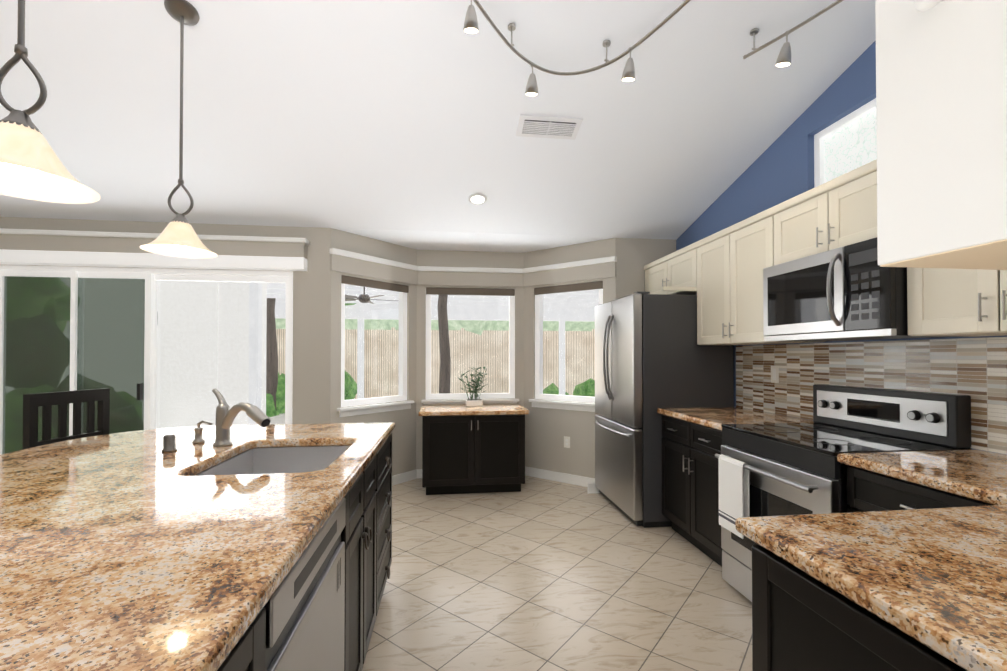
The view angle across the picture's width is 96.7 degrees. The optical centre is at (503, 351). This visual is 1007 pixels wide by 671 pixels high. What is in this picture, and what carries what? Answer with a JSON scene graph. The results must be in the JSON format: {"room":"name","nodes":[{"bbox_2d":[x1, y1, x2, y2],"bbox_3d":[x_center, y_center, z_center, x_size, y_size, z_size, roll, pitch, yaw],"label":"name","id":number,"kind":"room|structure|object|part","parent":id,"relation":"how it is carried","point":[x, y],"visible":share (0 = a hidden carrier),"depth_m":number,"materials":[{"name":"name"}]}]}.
{"room":"kitchen","nodes":[
{"label":"kitchen","id":0,"kind":"room"},
{"bbox_2d":[0,217,330,423],"bbox_3d":[-3.502,0.093,3.797,3.950,2.500,0.150,0,-1,-7],"label":"wall","id":1,"kind":"structure","parent":0,"point":[311,342],"depth_m":3.94,"materials":[{"name":"beige paint"}]},
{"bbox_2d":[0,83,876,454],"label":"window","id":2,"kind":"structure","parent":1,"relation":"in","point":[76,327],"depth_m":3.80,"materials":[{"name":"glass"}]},
{"bbox_2d":[392,466,599,493],"bbox_3d":[-2.158,1.300,4.238,6.430,0.095,0.743,0,-1,-7],"label":"baseboard","id":3,"kind":"structure","parent":1,"relation":"attached to","point":[588,482],"depth_m":4.62,"materials":[{"name":"white"}]},
{"bbox_2d":[330,228,416,475],"bbox_3d":[-1.291,0.099,4.418,0.150,2.500,1.011,0,-1,37],"label":"wall","id":4,"kind":"structure","parent":0,"point":[403,432],"depth_m":4.50,"materials":[{"name":"beige paint"}]},
{"bbox_2d":[0,0,875,252],"bbox_3d":[-1.438,-2.055,1.018,7.450,1.858,7.980,0,-1,-7],"label":"ceiling","id":5,"kind":"structure","parent":0,"point":[393,121],"depth_m":2.68,"materials":[{"name":"white paint"}]},
{"bbox_2d":[0,0,99,203],"bbox_3d":[-1.183,-1.138,1.101,0.294,1.456,0.294,0,-1,-7],"label":"pendant light","id":6,"kind":"object","parent":5,"relation":"hanging from","point":[32,166],"visible":1,"depth_m":1.09,"materials":[{"name":"white glass"}]},
{"bbox_2d":[140,0,217,258],"bbox_3d":[-1.497,-1.032,2.079,0.294,1.143,0.294,0,-1,-7],"label":"pendant light","id":7,"kind":"object","parent":5,"relation":"hanging from","point":[177,237],"visible":1,"depth_m":2.07,"materials":[{"name":"beige glass"}]},
{"bbox_2d":[469,193,486,204],"bbox_3d":[-0.207,-1.226,3.612,0.150,0.043,0.147,0,-1,-7],"label":"recessed light","id":8,"kind":"object","parent":5,"relation":"in","point":[477,199],"visible":1,"depth_m":3.61,"materials":[{"name":"white"}]},
{"bbox_2d":[516,114,582,139],"bbox_3d":[0.289,-1.434,2.870,0.400,0.052,0.176,0,-1,-7],"label":"ceiling vent","id":9,"kind":"object","parent":5,"relation":"in","point":[547,127],"visible":1,"depth_m":2.85,"materials":[{"name":"white metal"}]},
{"bbox_2d":[463,0,843,95],"bbox_3d":[0.541,-1.539,1.912,2.512,0.418,0.984,0,-1,-7],"label":"light","id":10,"kind":"object","parent":5,"relation":"attached to","point":[628,74],"visible":1,"depth_m":2.20,"materials":[{"name":"silver metal"}]},
{"bbox_2d":[416,250,523,468],"bbox_3d":[-0.363,0.104,4.925,1.160,2.500,0.150,0,-1,-7],"label":"wall","id":11,"kind":"structure","parent":0,"point":[445,258],"depth_m":4.84,"materials":[{"name":"beige paint"}]},
{"bbox_2d":[0,228,616,286],"bbox_3d":[-2.007,-0.836,4.228,6.161,0.265,0.866,0,-1,-7],"label":"crown molding","id":12,"kind":"structure","parent":11,"relation":"attached to","point":[64,248],"depth_m":3.80,"materials":[{"name":"beige paint"}]},
{"bbox_2d":[362,475,751,670],"bbox_3d":[-1.432,1.363,0.934,7.450,0.100,7.880,0,-1,-7],"label":"floor","id":13,"kind":"structure","parent":0,"point":[537,574],"depth_m":2.46,"materials":[{"name":"tile"}]},
{"bbox_2d":[22,388,109,449],"bbox_3d":[-2.305,0.780,2.564,0.460,1.100,0.460,0,-1,5],"label":"stool","id":14,"kind":"object","parent":13,"relation":"on","point":[33,402],"visible":0.35,"depth_m":2.54,"materials":[{"name":"black wood"}]},
{"bbox_2d":[216,430,392,670],"bbox_3d":[-0.967,0.877,0.780,1.134,0.870,3.590,0,-1,-7],"label":"kitchen island","id":15,"kind":"object","parent":13,"relation":"on","point":[324,611],"depth_m":1.28,"materials":[{"name":"wood"}]},
{"bbox_2d":[0,422,394,670],"bbox_3d":[-1.147,0.387,0.763,1.470,0.109,3.650,0,-1,-7],"label":"island countertop","id":16,"kind":"structure","parent":15,"relation":"on","point":[151,549],"depth_m":0.99,"materials":[{"name":"brown stone"}]},
{"bbox_3d":[-1.379,0.378,1.847,0.052,0.068,0.052,0,-1,-7],"label":"air gap cap","id":17,"kind":"part","parent":16,"relation":"part of","materials":[{"name":"grey metal"}]},
{"bbox_2d":[192,420,211,442],"bbox_3d":[-1.353,0.362,2.018,0.102,0.103,0.076,0,-1,-7],"label":"soap dispenser","id":18,"kind":"object","parent":16,"relation":"on","point":[198,430],"visible":1,"depth_m":2.02,"materials":[{"name":"silver metal"}]},
{"bbox_2d":[212,388,270,446],"bbox_3d":[-1.131,0.288,1.917,0.307,0.248,0.209,0,-1,-7],"label":"faucet","id":19,"kind":"object","parent":16,"relation":"on","point":[226,415],"visible":1,"depth_m":1.94,"materials":[{"name":"silver metal"}]},
{"bbox_2d":[418,403,528,494],"bbox_3d":[-0.308,0.955,4.476,1.030,0.790,0.687,0,-1,-7],"label":"base cabinet","id":20,"kind":"object","parent":13,"relation":"on","point":[471,449],"visible":1,"depth_m":4.18,"materials":[{"name":"black wood"}]},
{"bbox_2d":[458,367,487,405],"bbox_3d":[-0.311,0.358,4.599,0.324,0.403,0.194,0,-1,-7],"label":"plant","id":21,"kind":"object","parent":20,"relation":"on","point":[471,401],"visible":1,"depth_m":4.58,"materials":[{"name":"green plant"}]},
{"bbox_2d":[595,291,733,527],"bbox_3d":[1.292,0.448,3.852,0.881,1.790,0.901,0,-1,-7],"label":"fridge","id":22,"kind":"object","parent":13,"relation":"on","point":[651,356],"visible":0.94,"depth_m":3.42,"materials":[{"name":"grey metal"}]},
{"bbox_2d":[657,407,812,450],"bbox_3d":[1.531,0.880,3.010,0.653,0.910,0.808,0,-1,-7],"label":"countertop","id":23,"kind":"structure","parent":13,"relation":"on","point":[683,429],"depth_m":2.96,"materials":[{"name":"stone"}]},
{"bbox_2d":[662,449,1006,670],"bbox_3d":[1.340,0.859,1.044,1.518,0.910,1.500,0,-1,-7],"label":"base cabinets","id":24,"kind":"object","parent":13,"relation":"on","point":[900,564],"depth_m":0.94,"materials":[{"name":"stone"}]},
{"bbox_2d":[715,384,971,601],"bbox_3d":[1.582,0.759,2.224,0.725,1.135,0.754,0,-1,-7],"label":"range","id":25,"kind":"object","parent":13,"relation":"on","point":[796,468],"visible":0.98,"depth_m":2.13,"materials":[{"name":"silver metal"}]},
{"bbox_2d":[718,454,749,538],"bbox_3d":[1.212,0.757,2.359,0.042,0.382,0.201,0,-1,-7],"label":"towel","id":26,"kind":"object","parent":25,"relation":"hanging from","point":[734,497],"visible":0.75,"depth_m":2.33,"materials":[{"name":"white fabric"}]},
{"bbox_2d":[524,238,615,477],"bbox_3d":[0.694,0.102,4.669,1.061,2.500,0.150,0,-1,36],"label":"wall","id":27,"kind":"structure","parent":0,"point":[547,430],"depth_m":4.67,"materials":[{"name":"beige paint"}]},
{"bbox_2d":[564,436,569,447],"bbox_3d":[0.651,0.933,4.594,0.070,0.115,0.008,0,-1,38],"label":"electrical outlet plate","id":28,"kind":"object","parent":27,"relation":"attached to","point":[566,439],"depth_m":4.59,"materials":[{"name":"white plastic"}]},
{"bbox_2d":[615,238,675,298],"bbox_3d":[1.449,0.099,4.416,0.770,2.500,0.150,0,-1,-7],"label":"wall","id":29,"kind":"structure","parent":0,"point":[634,256],"depth_m":4.33,"materials":[{"name":"beige paint"}]},
{"bbox_2d":[676,40,1006,454],"bbox_3d":[2.185,-0.798,1.041,0.150,4.225,7.050,0,-1,-7],"label":"wall","id":30,"kind":"structure","parent":0,"point":[769,177],"depth_m":2.99,"materials":[{"name":"blue paint"}]},
{"bbox_2d":[644,242,695,294],"bbox_3d":[1.585,-0.659,3.898,0.328,0.345,0.904,0,-1,-7],"label":"upper cabinet","id":31,"kind":"object","parent":30,"relation":"attached to","point":[674,273],"depth_m":3.76,"materials":[{"name":"beige wood"}]},
{"bbox_2d":[692,207,812,344],"bbox_3d":[1.691,-0.445,3.043,0.328,0.790,0.811,0,-1,-7],"label":"upper cabinet","id":32,"kind":"object","parent":30,"relation":"attached to","point":[719,274],"depth_m":2.97,"materials":[{"name":"beige wood"}]},
{"bbox_2d":[771,366,778,382],"bbox_3d":[1.843,0.157,3.044,0.007,0.115,0.070,0,-1,-7],"label":"electrical outlet plate","id":33,"kind":"object","parent":30,"relation":"attached to","point":[774,374],"depth_m":3.04,"materials":[{"name":"white plastic"}]},
{"bbox_2d":[772,159,876,265],"bbox_3d":[1.789,-0.668,2.264,0.328,0.360,0.760,0,-1,-7],"label":"upper cabinet","id":34,"kind":"object","parent":30,"relation":"attached to","point":[841,211],"depth_m":2.24,"materials":[{"name":"beige wood"}]},
{"bbox_2d":[763,237,956,341],"bbox_3d":[1.724,-0.273,2.252,0.456,0.424,0.752,0,-1,-7],"label":"microwave","id":35,"kind":"object","parent":34,"relation":"attached to","point":[854,291],"visible":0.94,"depth_m":2.10,"materials":[{"name":"silver metal"}]},
{"bbox_2d":[736,337,1006,453],"bbox_3d":[1.936,0.183,2.373,0.009,0.468,2.186,0,-1,-7],"label":"backsplash","id":36,"kind":"structure","parent":30,"relation":"attached to","point":[975,369],"depth_m":2.26,"materials":[{"name":"tile"}]},
{"bbox_2d":[875,0,1006,269],"bbox_3d":[1.525,-0.826,0.842,1.203,1.223,0.720,0,-1,-7],"label":"wall cabinet","id":37,"kind":"object","parent":30,"relation":"attached to","point":[941,99],"visible":1,"depth_m":0.98,"materials":[{"name":"white wood"}]},
{"bbox_2d":[907,267,1006,336],"bbox_3d":[1.876,-0.460,1.571,0.328,0.790,0.628,0,-1,-7],"label":"upper cabinet","id":38,"kind":"object","parent":30,"relation":"attached to","point":[940,301],"depth_m":1.69,"materials":[{"name":"beige wood"}]},
{"label":"outside","id":39,"kind":"structure","parent":0,"visible":0},
{"bbox_2d":[269,413,284,423],"bbox_3d":[-2.554,1.542,12.921,26.000,0.150,17.650,0,-1,-7],"label":"ground","id":40,"kind":"structure","parent":39,"point":[279,417],"depth_m":9.37,"materials":[{"name":"beige concrete"}]},
{"bbox_2d":[156,280,266,428],"bbox_3d":[-6.552,0.070,5.981,6.340,2.650,0.460,0,-1,-7],"label":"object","id":41,"kind":"structure","parent":40,"relation":"on","point":[210,395],"depth_m":6.12,"materials":[{"name":"white"}]},
{"bbox_2d":[266,371,594,416],"bbox_3d":[-1.605,0.298,8.682,10.648,3.084,7.443,0,-1,-7],"label":"bushes","id":42,"kind":"object","parent":40,"relation":"on","point":[349,379],"depth_m":10.76,"materials":[{"name":"green plant"}]},
{"bbox_2d":[266,295,594,408],"bbox_3d":[-2.731,-2.209,13.832,32.765,7.975,11.668,0,-1,-7],"label":"tree","id":43,"kind":"object","parent":40,"relation":"on","point":[578,326],"depth_m":9.98,"materials":[{"name":"brown plant"}]},
{"bbox_2d":[267,283,598,398],"bbox_3d":[-1.952,0.032,8.124,18.000,2.770,6.550,0,-1,-7],"label":"patio cover","id":44,"kind":"structure","parent":40,"relation":"on","point":[571,305],"depth_m":11.01,"materials":[{"name":"white"}]},
{"bbox_2d":[345,287,398,303],"bbox_3d":[-2.324,-1.019,7.501,1.164,0.440,1.116,0,-1,-7],"label":"fan","id":45,"kind":"object","parent":44,"relation":"hanging from","point":[362,296],"depth_m":7.40,"materials":[{"name":"grey metal"}]},
{"bbox_2d":[276,327,594,398],"bbox_3d":[-2.485,0.416,12.377,26.000,2.130,0.130,0,-1,-7],"label":"fence","id":46,"kind":"object","parent":40,"relation":"on","point":[384,374],"depth_m":12.55,"materials":[{"name":"brown wood"}]}
]}

